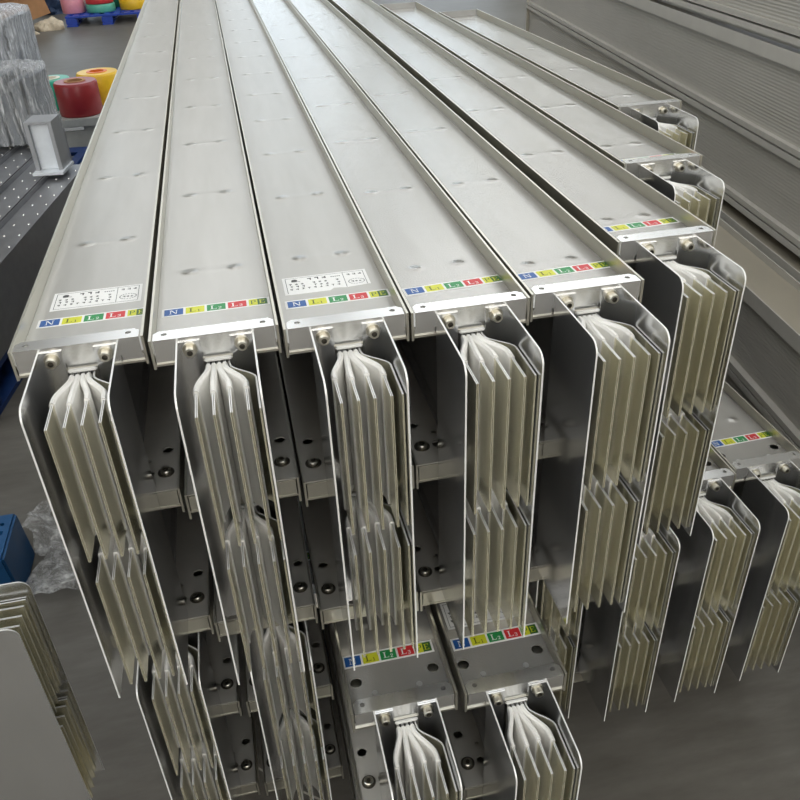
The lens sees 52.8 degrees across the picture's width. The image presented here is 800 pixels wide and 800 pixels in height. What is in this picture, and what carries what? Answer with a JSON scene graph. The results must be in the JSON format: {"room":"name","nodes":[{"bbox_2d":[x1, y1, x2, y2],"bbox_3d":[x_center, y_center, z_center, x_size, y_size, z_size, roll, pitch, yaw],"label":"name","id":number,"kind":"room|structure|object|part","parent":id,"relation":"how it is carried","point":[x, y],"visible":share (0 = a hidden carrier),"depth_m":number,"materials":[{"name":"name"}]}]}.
{"room":"factory floor","nodes":[
{"label":"factory floor","id":0,"kind":"room"},
{"bbox_2d":[0,0,799,799],"bbox_3d":[-2.976,-2.859,7.585,20.000,0.200,33.000,-9,34,-9],"label":"floor","id":1,"kind":"structure","parent":0,"point":[740,740],"depth_m":1.77,"materials":[{"name":"concrete"}]},
{"bbox_2d":[0,514,34,583],"bbox_3d":[-1.191,0.442,2.112,0.381,0.155,0.185,-9,34,-9],"label":"crate","id":2,"kind":"object","parent":1,"relation":"on","point":[17,554],"visible":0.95,"depth_m":2.12,"materials":[{"name":"plastic"}]},
{"bbox_2d":[0,0,49,19],"bbox_3d":[-5.082,-5.267,10.711,0.699,0.549,0.700,-23,39,-29],"label":"cardboard box","id":3,"kind":"object","parent":1,"relation":"on","point":[38,8],"visible":0.5,"depth_m":10.71,"materials":[{"name":"brown cardboard"}]},
{"bbox_2d":[0,147,86,414],"bbox_3d":[-1.867,-0.760,3.993,0.700,0.150,3.000,-4,33,-2],"label":"pallet","id":4,"kind":"object","parent":1,"relation":"on","point":[9,383],"visible":0.04,"depth_m":3.03,"materials":[{"name":"blue plastic"}]},
{"bbox_2d":[0,143,16,159],"bbox_3d":[-2.064,-0.860,3.775,0.150,0.270,2.750,-4,33,-2],"label":"busbar trunking","id":5,"kind":"object","parent":4,"relation":"on","point":[5,150],"visible":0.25,"depth_m":4.28,"materials":[{"name":"grey metal"}]},
{"bbox_2d":[0,3,57,113],"bbox_3d":[-2.233,-1.863,4.489,0.438,0.630,0.371,-4,33,-2],"label":"wrapped bundle","id":6,"kind":"object","parent":5,"relation":"on","point":[18,40],"visible":0.51,"depth_m":4.34,"materials":[{"name":"plastic film"}]},
{"bbox_2d":[0,158,43,221],"bbox_3d":[-1.718,-0.636,3.411,0.150,0.270,1.850,-4,33,-2],"label":"busbar trunking","id":7,"kind":"object","parent":4,"relation":"on","point":[21,183],"visible":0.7,"depth_m":3.73,"materials":[{"name":"grey metal"}]},
{"bbox_2d":[0,127,71,187],"bbox_3d":[-1.894,-0.775,3.635,0.151,0.270,2.400,-4,33,-2],"label":"busbar trunking","id":8,"kind":"object","parent":4,"relation":"on","point":[12,162],"visible":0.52,"depth_m":4.10,"materials":[{"name":"grey metal"}]},
{"bbox_3d":[-1.898,-0.869,3.573,0.144,0.003,2.396,-4,33,-2],"label":"plate","id":9,"kind":"part","parent":8,"relation":"part of","materials":[{"name":"grey metal"}]},
{"bbox_2d":[0,59,59,146],"bbox_3d":[-2.032,-1.577,4.251,0.370,0.399,0.313,-4,33,-2],"label":"wrapped bundle","id":10,"kind":"object","parent":8,"relation":"on","point":[25,95],"visible":0.79,"depth_m":4.18,"materials":[{"name":"plastic film"}]},
{"bbox_2d":[0,164,80,359],"bbox_3d":[-1.556,-0.611,3.362,0.150,0.270,1.720,-4,33,-2],"label":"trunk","id":11,"kind":"object","parent":4,"relation":"on","point":[26,233],"visible":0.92,"depth_m":3.25,"materials":[{"name":"grey metal"}]},
{"bbox_3d":[-1.560,-0.705,3.301,0.144,0.003,1.716,-4,33,-2],"label":"plate","id":12,"kind":"part","parent":11,"relation":"part of","materials":[{"name":"silver metal"}]},
{"bbox_2d":[23,114,73,175],"bbox_3d":[-1.673,-1.210,3.821,0.143,0.235,0.185,-4,33,-2],"label":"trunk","id":13,"kind":"object","parent":11,"relation":"on","point":[46,139],"visible":1,"depth_m":3.80,"materials":[{"name":"grey metal"}]},
{"bbox_3d":[-1.675,-1.196,3.800,0.088,0.210,0.006,-4,33,-2],"label":"panel","id":14,"kind":"part","parent":13,"relation":"part of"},
{"bbox_2d":[34,16,64,31],"bbox_3d":[-4.574,-4.904,10.486,0.361,0.153,0.274,-18,36,-22],"label":"crumpled paper","id":15,"kind":"object","parent":1,"relation":"on","point":[50,24],"visible":1,"depth_m":10.44,"materials":[{"name":"beige paper"}]},
{"bbox_2d":[26,507,74,592],"bbox_3d":[-0.916,0.390,2.267,0.295,0.077,0.490,-9,34,-9],"label":"plastic film","id":16,"kind":"object","parent":1,"relation":"on","point":[56,535],"visible":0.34,"depth_m":2.22,"materials":[{"name":"white"}]},
{"bbox_2d":[45,0,62,14],"bbox_3d":[-5.110,-5.839,11.740,0.382,0.379,0.367,-25,39,-30],"label":"bag","id":17,"kind":"object","parent":1,"relation":"on","point":[54,6],"visible":0.41,"depth_m":11.69,"materials":[{"name":"blue plastic"}]},
{"bbox_2d":[56,111,100,147],"bbox_3d":[-2.136,-1.918,5.651,1.450,0.288,0.750,-9,34,-9],"label":"bench","id":18,"kind":"object","parent":1,"relation":"on","point":[77,138],"visible":0.13,"depth_m":5.34,"materials":[{"name":"grey metal"}]},
{"bbox_2d":[48,75,69,110],"bbox_3d":[-2.365,-2.101,5.505,0.250,0.194,0.250,-9,34,-9],"label":"tape roll","id":19,"kind":"object","parent":18,"relation":"on","point":[52,78],"visible":0.21,"depth_m":5.43,"materials":[{"name":"green plastic"}]},
{"bbox_3d":[-2.378,-1.710,5.348,0.579,0.110,0.015,-9,34,-9],"label":"panel","id":20,"kind":"part","parent":18,"relation":"part of","materials":[{"name":"grey metal"}]},
{"bbox_2d":[53,77,102,117],"bbox_3d":[-2.129,-2.008,5.334,0.276,0.209,0.276,-9,34,-9],"label":"tape roll","id":21,"kind":"object","parent":18,"relation":"on","point":[77,97],"visible":0.96,"depth_m":5.25,"materials":[{"name":"plastic"}]},
{"bbox_2d":[56,111,100,127],"bbox_3d":[-2.141,-2.017,5.587,1.450,0.052,0.750,-9,34,-9],"label":"countertop","id":22,"kind":"structure","parent":18,"relation":"on","point":[92,120],"depth_m":5.28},
{"bbox_3d":[-2.058,-1.742,5.426,0.080,0.235,0.080,-9,34,-9],"label":"leg","id":23,"kind":"part","parent":18,"relation":"part of","materials":[{"name":"grey metal"}]},
{"bbox_2d":[76,67,116,105],"bbox_3d":[-2.085,-2.181,5.599,0.280,0.204,0.280,-9,34,-9],"label":"tape roll","id":24,"kind":"object","parent":18,"relation":"on","point":[104,76],"visible":0.44,"depth_m":5.50,"materials":[{"name":"yellow plastic"}]},
{"bbox_2d":[65,7,140,26],"bbox_3d":[-4.002,-5.340,11.139,1.050,0.125,1.100,-9,34,-9],"label":"pallet","id":25,"kind":"object","parent":1,"relation":"on","point":[72,20],"visible":0.46,"depth_m":10.70,"materials":[{"name":"blue plastic"}]},
{"bbox_2d":[60,0,85,13],"bbox_3d":[-4.411,-5.333,10.854,0.300,0.204,0.300,-9,34,-9],"label":"tape roll","id":26,"kind":"object","parent":25,"relation":"on","point":[68,6],"visible":1,"depth_m":10.77,"materials":[{"name":"plastic"}]},
{"bbox_2d":[86,2,115,12],"bbox_3d":[-4.047,-5.318,10.898,0.380,0.104,0.380,-9,34,-9],"label":"tape roll","id":27,"kind":"object","parent":25,"relation":"on","point":[108,7],"visible":0.76,"depth_m":10.77,"materials":[{"name":"plastic"}]},
{"bbox_2d":[85,0,113,3],"bbox_3d":[-4.050,-5.401,10.843,0.360,0.094,0.360,-9,34,-9],"label":"tape roll","id":28,"kind":"object","parent":27,"relation":"on","point":[87,1],"visible":1,"depth_m":10.72,"materials":[{"name":"plastic"}]},
{"bbox_2d":[113,0,119,6],"bbox_3d":[-3.980,-5.671,11.296,0.340,0.254,0.340,-9,34,-9],"label":"tape roll","id":29,"kind":"object","parent":25,"relation":"on","point":[117,4],"visible":0.21,"depth_m":11.20,"materials":[{"name":"plastic"}]},
{"bbox_2d":[119,0,144,9],"bbox_3d":[-3.639,-5.448,11.041,0.400,0.134,0.400,-9,34,-9],"label":"tape roll","id":30,"kind":"object","parent":25,"relation":"on","point":[124,4],"visible":0.88,"depth_m":10.90,"materials":[{"name":"plastic"}]},
{"bbox_3d":[-0.760,0.842,1.401,0.120,0.235,0.240,-9,34,-9],"label":"support block","id":31,"kind":"object","parent":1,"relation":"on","visible":0},
{"bbox_2d":[0,582,103,799],"bbox_3d":[-1.155,0.586,1.133,1.328,0.515,0.150,-9,34,-9],"label":"busbar trunking","id":32,"kind":"object","parent":31,"relation":"on","point":[48,751],"visible":1,"depth_m":1.19,"materials":[{"name":"grey metal"}]},
{"bbox_3d":[-0.564,0.495,1.190,0.127,0.457,0.027,-9,34,-9],"label":"plate","id":33,"kind":"part","parent":32,"relation":"part of","materials":[{"name":"white metal"}]},
{"bbox_3d":[-0.166,-0.227,3.124,1.420,0.089,0.090,-9,34,-9],"label":"bearer","id":34,"kind":"object","parent":1,"relation":"on","visible":0},
{"bbox_2d":[136,571,259,799],"bbox_3d":[-0.710,-0.339,2.779,0.150,0.515,3.628,-9,34,-9],"label":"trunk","id":35,"kind":"object","parent":34,"relation":"on","point":[202,733],"visible":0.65,"depth_m":1.30,"materials":[{"name":"grey metal"}]},
{"bbox_2d":[7,0,213,697],"bbox_3d":[-0.745,-0.795,2.536,0.150,0.515,3.828,-9,34,-9],"label":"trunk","id":36,"kind":"object","parent":35,"relation":"on","point":[100,426],"visible":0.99,"depth_m":1.07,"materials":[{"name":"grey metal"}]},
{"bbox_3d":[-0.382,0.169,0.999,0.027,0.457,0.127,-9,34,-9],"label":"plate","id":37,"kind":"part","parent":36,"relation":"part of","materials":[{"name":"white metal"}]},
{"bbox_3d":[-0.767,-1.026,2.459,0.144,0.002,3.694,-9,34,-9],"label":"plate","id":38,"kind":"part","parent":36,"relation":"part of","materials":[{"name":"silver metal"}]},
{"bbox_3d":[-0.321,0.160,1.009,0.028,0.457,0.127,-9,34,-9],"label":"plate","id":39,"kind":"part","parent":36,"relation":"part of","materials":[{"name":"white metal"}]},
{"bbox_3d":[-0.365,0.140,1.065,0.141,0.023,0.002,-9,34,-9],"label":"plate","id":40,"kind":"part","parent":36,"relation":"part of","materials":[{"name":"grey metal"}]},
{"bbox_3d":[-0.356,0.344,1.198,0.141,0.023,0.002,-9,34,-9],"label":"plate","id":41,"kind":"part","parent":36,"relation":"part of","materials":[{"name":"grey metal"}]},
{"bbox_3d":[-0.368,0.573,1.323,0.027,0.457,0.127,-9,34,-9],"label":"plate","id":42,"kind":"part","parent":35,"relation":"part of","materials":[{"name":"white"}]},
{"bbox_3d":[-0.307,0.564,1.333,0.028,0.457,0.127,-9,34,-9],"label":"plate","id":43,"kind":"part","parent":35,"relation":"part of","materials":[{"name":"white"}]},
{"bbox_3d":[-0.351,0.544,1.389,0.141,0.023,0.002,-9,34,-9],"label":"plate","id":44,"kind":"part","parent":35,"relation":"part of","materials":[{"name":"grey metal"}]},
{"bbox_3d":[-0.343,0.748,1.523,0.141,0.023,0.002,-9,34,-9],"label":"plate","id":45,"kind":"part","parent":35,"relation":"part of","materials":[{"name":"grey metal"}]},
{"bbox_2d":[242,495,343,799],"bbox_3d":[-0.550,-0.360,2.800,0.150,0.515,3.628,-9,34,-9],"label":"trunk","id":46,"kind":"object","parent":34,"relation":"on","point":[300,745],"visible":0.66,"depth_m":1.38,"materials":[{"name":"grey metal"}]},
{"bbox_2d":[148,0,317,684],"bbox_3d":[-0.588,-0.808,2.547,0.150,0.515,3.828,-9,34,-9],"label":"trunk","id":47,"kind":"object","parent":46,"relation":"on","point":[213,318],"visible":1,"depth_m":1.09,"materials":[{"name":"grey metal"}]},
{"bbox_3d":[-0.225,0.156,1.009,0.027,0.457,0.127,-9,34,-9],"label":"plate","id":48,"kind":"part","parent":47,"relation":"part of","materials":[{"name":"white metal"}]},
{"bbox_3d":[-0.610,-1.040,2.470,0.144,0.002,3.694,-9,34,-9],"label":"plate","id":49,"kind":"part","parent":47,"relation":"part of","materials":[{"name":"silver metal"}]},
{"bbox_3d":[-0.208,0.127,1.075,0.141,0.023,0.002,-9,34,-9],"label":"plate","id":50,"kind":"part","parent":47,"relation":"part of","materials":[{"name":"grey metal"}]},
{"bbox_3d":[-0.200,0.331,1.209,0.141,0.023,0.002,-9,34,-9],"label":"plate","id":51,"kind":"part","parent":47,"relation":"part of","materials":[{"name":"grey metal"}]},
{"bbox_3d":[-0.164,0.147,1.019,0.028,0.457,0.127,-9,34,-9],"label":"plate","id":52,"kind":"part","parent":47,"relation":"part of","materials":[{"name":"white metal"}]},
{"bbox_3d":[-0.209,0.552,1.345,0.027,0.457,0.127,-9,34,-9],"label":"plate","id":53,"kind":"part","parent":46,"relation":"part of","materials":[{"name":"white"}]},
{"bbox_3d":[-0.192,0.523,1.411,0.141,0.023,0.002,-9,34,-9],"label":"plate","id":54,"kind":"part","parent":46,"relation":"part of","materials":[{"name":"grey metal"}]},
{"bbox_3d":[-0.183,0.726,1.544,0.141,0.023,0.002,-9,34,-9],"label":"plate","id":55,"kind":"part","parent":46,"relation":"part of","materials":[{"name":"grey metal"}]},
{"bbox_3d":[-0.572,-0.591,2.723,0.144,0.002,3.494,-9,34,-9],"label":"plate","id":56,"kind":"part","parent":46,"relation":"part of","materials":[{"name":"grey metal"}]},
{"bbox_3d":[-0.148,0.543,1.355,0.028,0.457,0.127,-9,34,-9],"label":"plate","id":57,"kind":"part","parent":46,"relation":"part of","materials":[{"name":"white"}]},
{"bbox_2d":[324,605,462,799],"bbox_3d":[-0.343,-0.259,2.634,0.150,0.515,3.628,-9,34,-9],"label":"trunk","id":58,"kind":"object","parent":34,"relation":"on","point":[397,745],"visible":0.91,"depth_m":1.16,"materials":[{"name":"grey metal"}]},
{"bbox_2d":[215,0,418,670],"bbox_3d":[-0.434,-0.824,2.560,0.150,0.515,3.828,-9,34,-9],"label":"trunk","id":59,"kind":"object","parent":58,"relation":"on","point":[340,312],"visible":0.99,"depth_m":1.10,"materials":[{"name":"grey metal"}]},
{"bbox_3d":[-0.456,-1.055,2.483,0.144,0.002,3.694,-9,34,-9],"label":"plate","id":60,"kind":"part","parent":59,"relation":"part of","materials":[{"name":"silver metal"}]},
{"bbox_3d":[-0.054,0.112,1.088,0.141,0.023,0.002,-9,34,-9],"label":"plate","id":61,"kind":"part","parent":59,"relation":"part of","materials":[{"name":"grey metal"}]},
{"bbox_3d":[-0.071,0.141,1.022,0.027,0.457,0.127,-9,34,-9],"label":"plate","id":62,"kind":"part","parent":59,"relation":"part of","materials":[{"name":"white metal"}]},
{"bbox_3d":[-0.046,0.315,1.222,0.141,0.023,0.002,-9,34,-9],"label":"plate","id":63,"kind":"part","parent":59,"relation":"part of","materials":[{"name":"grey metal"}]},
{"bbox_3d":[-0.010,0.132,1.032,0.028,0.457,0.127,-9,34,-9],"label":"plate","id":64,"kind":"part","parent":59,"relation":"part of","materials":[{"name":"white metal"}]},
{"bbox_3d":[-0.001,0.652,1.178,0.027,0.457,0.127,-9,34,-9],"label":"plate","id":65,"kind":"part","parent":58,"relation":"part of","materials":[{"name":"white metal"}]},
{"bbox_3d":[-0.365,-0.490,2.557,0.144,0.002,3.494,-9,34,-9],"label":"plate","id":66,"kind":"part","parent":58,"relation":"part of","materials":[{"name":"grey metal"}]},
{"bbox_3d":[0.060,0.643,1.188,0.028,0.457,0.127,-9,34,-9],"label":"plate","id":67,"kind":"part","parent":58,"relation":"part of","materials":[{"name":"white metal"}]},
{"bbox_2d":[429,592,581,799],"bbox_3d":[-0.186,-0.279,2.654,0.150,0.515,3.628,-9,34,-9],"label":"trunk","id":68,"kind":"object","parent":34,"relation":"on","point":[510,738],"visible":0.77,"depth_m":1.15,"materials":[{"name":"grey metal"}]},
{"bbox_2d":[251,0,543,648],"bbox_3d":[-0.284,-0.845,2.583,0.150,0.515,3.828,-9,34,-9],"label":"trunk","id":69,"kind":"object","parent":68,"relation":"on","point":[475,373],"visible":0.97,"depth_m":1.10,"materials":[{"name":"grey metal"}]},
{"bbox_3d":[-0.306,-1.076,2.506,0.144,0.002,3.694,-9,34,-9],"label":"plate","id":70,"kind":"part","parent":69,"relation":"part of","materials":[{"name":"silver metal"}]},
{"bbox_3d":[0.095,0.090,1.111,0.141,0.023,0.002,-9,34,-9],"label":"plate","id":71,"kind":"part","parent":69,"relation":"part of","materials":[{"name":"grey metal"}]},
{"bbox_3d":[0.104,0.294,1.244,0.141,0.023,0.002,-9,34,-9],"label":"plate","id":72,"kind":"part","parent":69,"relation":"part of","materials":[{"name":"grey metal"}]},
{"bbox_3d":[0.078,0.119,1.045,0.027,0.457,0.127,-9,34,-9],"label":"plate","id":73,"kind":"part","parent":69,"relation":"part of","materials":[{"name":"white metal"}]},
{"bbox_3d":[0.139,0.110,1.055,0.028,0.457,0.127,-9,34,-9],"label":"plate","id":74,"kind":"part","parent":69,"relation":"part of","materials":[{"name":"white metal"}]},
{"bbox_3d":[0.172,0.603,1.265,0.141,0.023,0.002,-9,34,-9],"label":"plate","id":75,"kind":"part","parent":68,"relation":"part of","materials":[{"name":"grey metal"}]},
{"bbox_3d":[-0.208,-0.511,2.577,0.144,0.002,3.494,-9,34,-9],"label":"plate","id":76,"kind":"part","parent":68,"relation":"part of","materials":[{"name":"grey metal"}]},
{"bbox_3d":[0.155,0.632,1.199,0.027,0.457,0.127,-9,34,-9],"label":"plate","id":77,"kind":"part","parent":68,"relation":"part of","materials":[{"name":"white"}]},
{"bbox_3d":[0.216,0.623,1.209,0.028,0.457,0.127,-9,34,-9],"label":"plate","id":78,"kind":"part","parent":68,"relation":"part of","materials":[{"name":"white"}]},
{"bbox_2d":[528,580,582,717],"bbox_3d":[-0.102,-0.492,2.973,0.150,0.515,3.628,-9,34,-9],"label":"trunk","id":79,"kind":"object","parent":34,"relation":"on","point":[564,637],"visible":0.09,"depth_m":1.48,"materials":[{"name":"grey metal"}]},
{"bbox_2d":[289,0,669,623],"bbox_3d":[-0.134,-0.872,2.613,0.152,0.515,3.828,-9,34,-9],"label":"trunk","id":80,"kind":"object","parent":79,"relation":"on","point":[605,355],"visible":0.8,"depth_m":1.11,"materials":[{"name":"grey metal"}]},
{"bbox_3d":[-0.158,-1.103,2.536,0.144,0.002,3.694,-9,34,-9],"label":"plate","id":81,"kind":"part","parent":80,"relation":"part of","materials":[{"name":"silver metal"}]},
{"bbox_3d":[0.253,0.268,1.275,0.141,0.023,0.002,-9,34,-9],"label":"plate","id":82,"kind":"part","parent":80,"relation":"part of","materials":[{"name":"grey metal"}]},
{"bbox_3d":[0.244,0.064,1.141,0.141,0.023,0.002,-9,34,-9],"label":"plate","id":83,"kind":"part","parent":80,"relation":"part of","materials":[{"name":"grey metal"}]},
{"bbox_3d":[0.227,0.093,1.075,0.027,0.457,0.127,-9,34,-9],"label":"plate","id":84,"kind":"part","parent":80,"relation":"part of","materials":[{"name":"white metal"}]},
{"bbox_3d":[0.288,0.084,1.085,0.028,0.457,0.127,-9,34,-9],"label":"plate","id":85,"kind":"part","parent":80,"relation":"part of","materials":[{"name":"white metal"}]},
{"bbox_3d":[0.239,0.419,1.517,0.027,0.457,0.127,-9,34,-9],"label":"plate","id":86,"kind":"part","parent":79,"relation":"part of","materials":[{"name":"white metal"}]},
{"bbox_3d":[0.300,0.410,1.527,0.028,0.457,0.127,-9,34,-9],"label":"plate","id":87,"kind":"part","parent":79,"relation":"part of","materials":[{"name":"white"}]},
{"bbox_2d":[573,522,679,720],"bbox_3d":[0.053,-0.502,2.978,0.150,0.515,3.628,-9,34,-9],"label":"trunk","id":88,"kind":"object","parent":34,"relation":"on","point":[617,651],"visible":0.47,"depth_m":1.52,"materials":[{"name":"grey metal"}]},
{"bbox_2d":[327,0,745,544],"bbox_3d":[0.006,-0.961,2.740,0.150,0.515,3.828,-9,34,-9],"label":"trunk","id":89,"kind":"object","parent":88,"relation":"on","point":[692,288],"visible":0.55,"depth_m":1.24,"materials":[{"name":"grey metal"}]},
{"bbox_3d":[-0.016,-1.192,2.663,0.144,0.002,3.694,-9,34,-9],"label":"plate","id":90,"kind":"part","parent":89,"relation":"part of","materials":[{"name":"silver metal"}]},
{"bbox_3d":[0.368,0.003,1.202,0.027,0.457,0.127,-9,34,-9],"label":"plate","id":91,"kind":"part","parent":89,"relation":"part of","materials":[{"name":"white metal"}]},
{"bbox_3d":[0.430,-0.006,1.212,0.028,0.457,0.127,-9,34,-9],"label":"plate","id":92,"kind":"part","parent":89,"relation":"part of","materials":[{"name":"white metal"}]},
{"bbox_3d":[0.420,0.584,1.722,0.141,0.023,0.002,-9,34,-9],"label":"plate","id":93,"kind":"part","parent":88,"relation":"part of","materials":[{"name":"grey metal"}]},
{"bbox_3d":[0.394,0.409,1.523,0.027,0.457,0.127,-9,34,-9],"label":"plate","id":94,"kind":"part","parent":88,"relation":"part of","materials":[{"name":"white metal"}]},
{"bbox_3d":[0.455,0.400,1.532,0.028,0.457,0.127,-9,34,-9],"label":"plate","id":95,"kind":"part","parent":88,"relation":"part of","materials":[{"name":"white metal"}]},
{"bbox_2d":[655,446,759,701],"bbox_3d":[0.203,-0.529,3.009,0.150,0.515,3.628,-9,34,-9],"label":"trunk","id":96,"kind":"object","parent":34,"relation":"on","point":[714,562],"visible":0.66,"depth_m":1.50,"materials":[{"name":"grey metal"}]},
{"bbox_2d":[380,2,724,244],"bbox_3d":[0.252,-0.765,2.425,0.150,0.515,2.353,-9,34,-9],"label":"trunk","id":97,"kind":"object","parent":96,"relation":"on","point":[668,166],"visible":0.24,"depth_m":1.72,"materials":[{"name":"grey metal"}]},
{"bbox_3d":[0.230,-0.996,2.348,0.144,0.002,2.219,-9,34,-9],"label":"plate","id":98,"kind":"part","parent":97,"relation":"part of","materials":[{"name":"grey metal"}]},
{"bbox_3d":[0.458,-0.191,1.493,0.027,0.457,0.127,-9,34,-9],"label":"plate","id":99,"kind":"part","parent":97,"relation":"part of","materials":[{"name":"white metal"}]},
{"bbox_3d":[0.519,-0.200,1.503,0.028,0.457,0.127,-9,34,-9],"label":"plate","id":100,"kind":"part","parent":97,"relation":"part of","materials":[{"name":"white metal"}]},
{"bbox_3d":[0.544,0.382,1.554,0.027,0.457,0.127,-9,34,-9],"label":"plate","id":101,"kind":"part","parent":96,"relation":"part of","materials":[{"name":"white metal"}]},
{"bbox_3d":[0.180,-0.760,2.932,0.144,0.002,3.494,-9,34,-9],"label":"plate","id":102,"kind":"part","parent":96,"relation":"part of","materials":[{"name":"silver metal"}]},
{"bbox_3d":[0.605,0.373,1.564,0.028,0.457,0.127,-9,34,-9],"label":"plate","id":103,"kind":"part","parent":96,"relation":"part of","materials":[{"name":"white metal"}]},
{"bbox_2d":[711,381,799,680],"bbox_3d":[0.349,-0.559,3.045,0.151,0.515,3.628,-9,34,-9],"label":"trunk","id":104,"kind":"object","parent":34,"relation":"on","point":[766,464],"visible":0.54,"depth_m":1.57,"materials":[{"name":"grey metal"}]},
{"bbox_2d":[439,9,698,150],"bbox_3d":[0.404,-0.803,2.473,0.150,0.515,1.668,-9,34,-9],"label":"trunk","id":105,"kind":"object","parent":104,"relation":"on","point":[658,110],"visible":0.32,"depth_m":2.06,"materials":[{"name":"grey metal"}]},
{"bbox_3d":[0.382,-1.034,2.396,0.144,0.002,1.534,-9,34,-9],"label":"plate","id":106,"kind":"part","parent":105,"relation":"part of","materials":[{"name":"grey metal"}]},
{"bbox_3d":[0.537,-0.410,1.822,0.027,0.457,0.127,-9,34,-9],"label":"plate","id":107,"kind":"part","parent":105,"relation":"part of","materials":[{"name":"white metal"}]},
{"bbox_3d":[0.598,-0.419,1.832,0.028,0.457,0.127,-9,34,-9],"label":"plate","id":108,"kind":"part","parent":105,"relation":"part of","materials":[{"name":"white metal"}]},
{"bbox_3d":[0.327,-0.790,2.968,0.144,0.002,3.494,-9,34,-9],"label":"plate","id":109,"kind":"part","parent":104,"relation":"part of","materials":[{"name":"silver metal"}]},
{"bbox_3d":[0.690,0.352,1.590,0.027,0.457,0.127,-9,34,-9],"label":"plate","id":110,"kind":"part","parent":104,"relation":"part of","materials":[{"name":"white metal"}]},
{"bbox_3d":[0.751,0.343,1.599,0.028,0.457,0.127,-9,34,-9],"label":"plate","id":111,"kind":"part","parent":104,"relation":"part of","materials":[{"name":"white metal"}]},
{"bbox_3d":[1.038,-0.401,3.325,0.470,0.075,0.090,-5,33,-4],"label":"bearer","id":112,"kind":"object","parent":1,"relation":"on","visible":0},
{"bbox_2d":[714,218,799,450],"bbox_3d":[0.933,-0.560,3.035,0.150,0.515,4.400,-5,33,-4],"label":"busbar trunking","id":113,"kind":"object","parent":112,"relation":"on","point":[763,368],"visible":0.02,"depth_m":2.17,"materials":[{"name":"grey metal"}]},
{"bbox_3d":[0.925,-0.757,2.906,0.141,0.004,4.396,-5,33,-4],"label":"lid","id":114,"kind":"part","parent":113,"relation":"part of","materials":[{"name":"silver metal"}]},
{"bbox_2d":[720,199,799,281],"bbox_3d":[1.087,-0.711,3.255,0.150,0.515,4.900,-5,33,-4],"label":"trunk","id":115,"kind":"object","parent":112,"relation":"on","point":[781,255],"visible":0.02,"depth_m":2.48,"materials":[{"name":"grey metal"}]},
{"bbox_2d":[526,0,799,256],"bbox_3d":[1.101,-1.131,2.954,0.150,0.515,4.850,-5,33,-4],"label":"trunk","id":116,"kind":"object","parent":115,"relation":"on","point":[742,88],"visible":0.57,"depth_m":2.70,"materials":[{"name":"silver metal"}]},
{"bbox_3d":[0.853,-2.441,4.977,0.142,0.466,0.002,-5,33,-4],"label":"plate","id":117,"kind":"part","parent":116,"relation":"part of","materials":[{"name":"grey metal"}]},
{"bbox_3d":[1.092,-1.328,2.825,0.141,0.004,4.846,-5,33,-4],"label":"lid","id":118,"kind":"part","parent":116,"relation":"part of","materials":[{"name":"grey metal"}]},
{"bbox_2d":[658,0,799,49],"bbox_3d":[1.082,-1.562,2.671,0.150,0.515,4.850,-5,33,-4],"label":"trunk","id":119,"kind":"object","parent":116,"relation":"on","point":[775,20],"visible":1,"depth_m":2.41,"materials":[{"name":"grey metal"}]}
]}

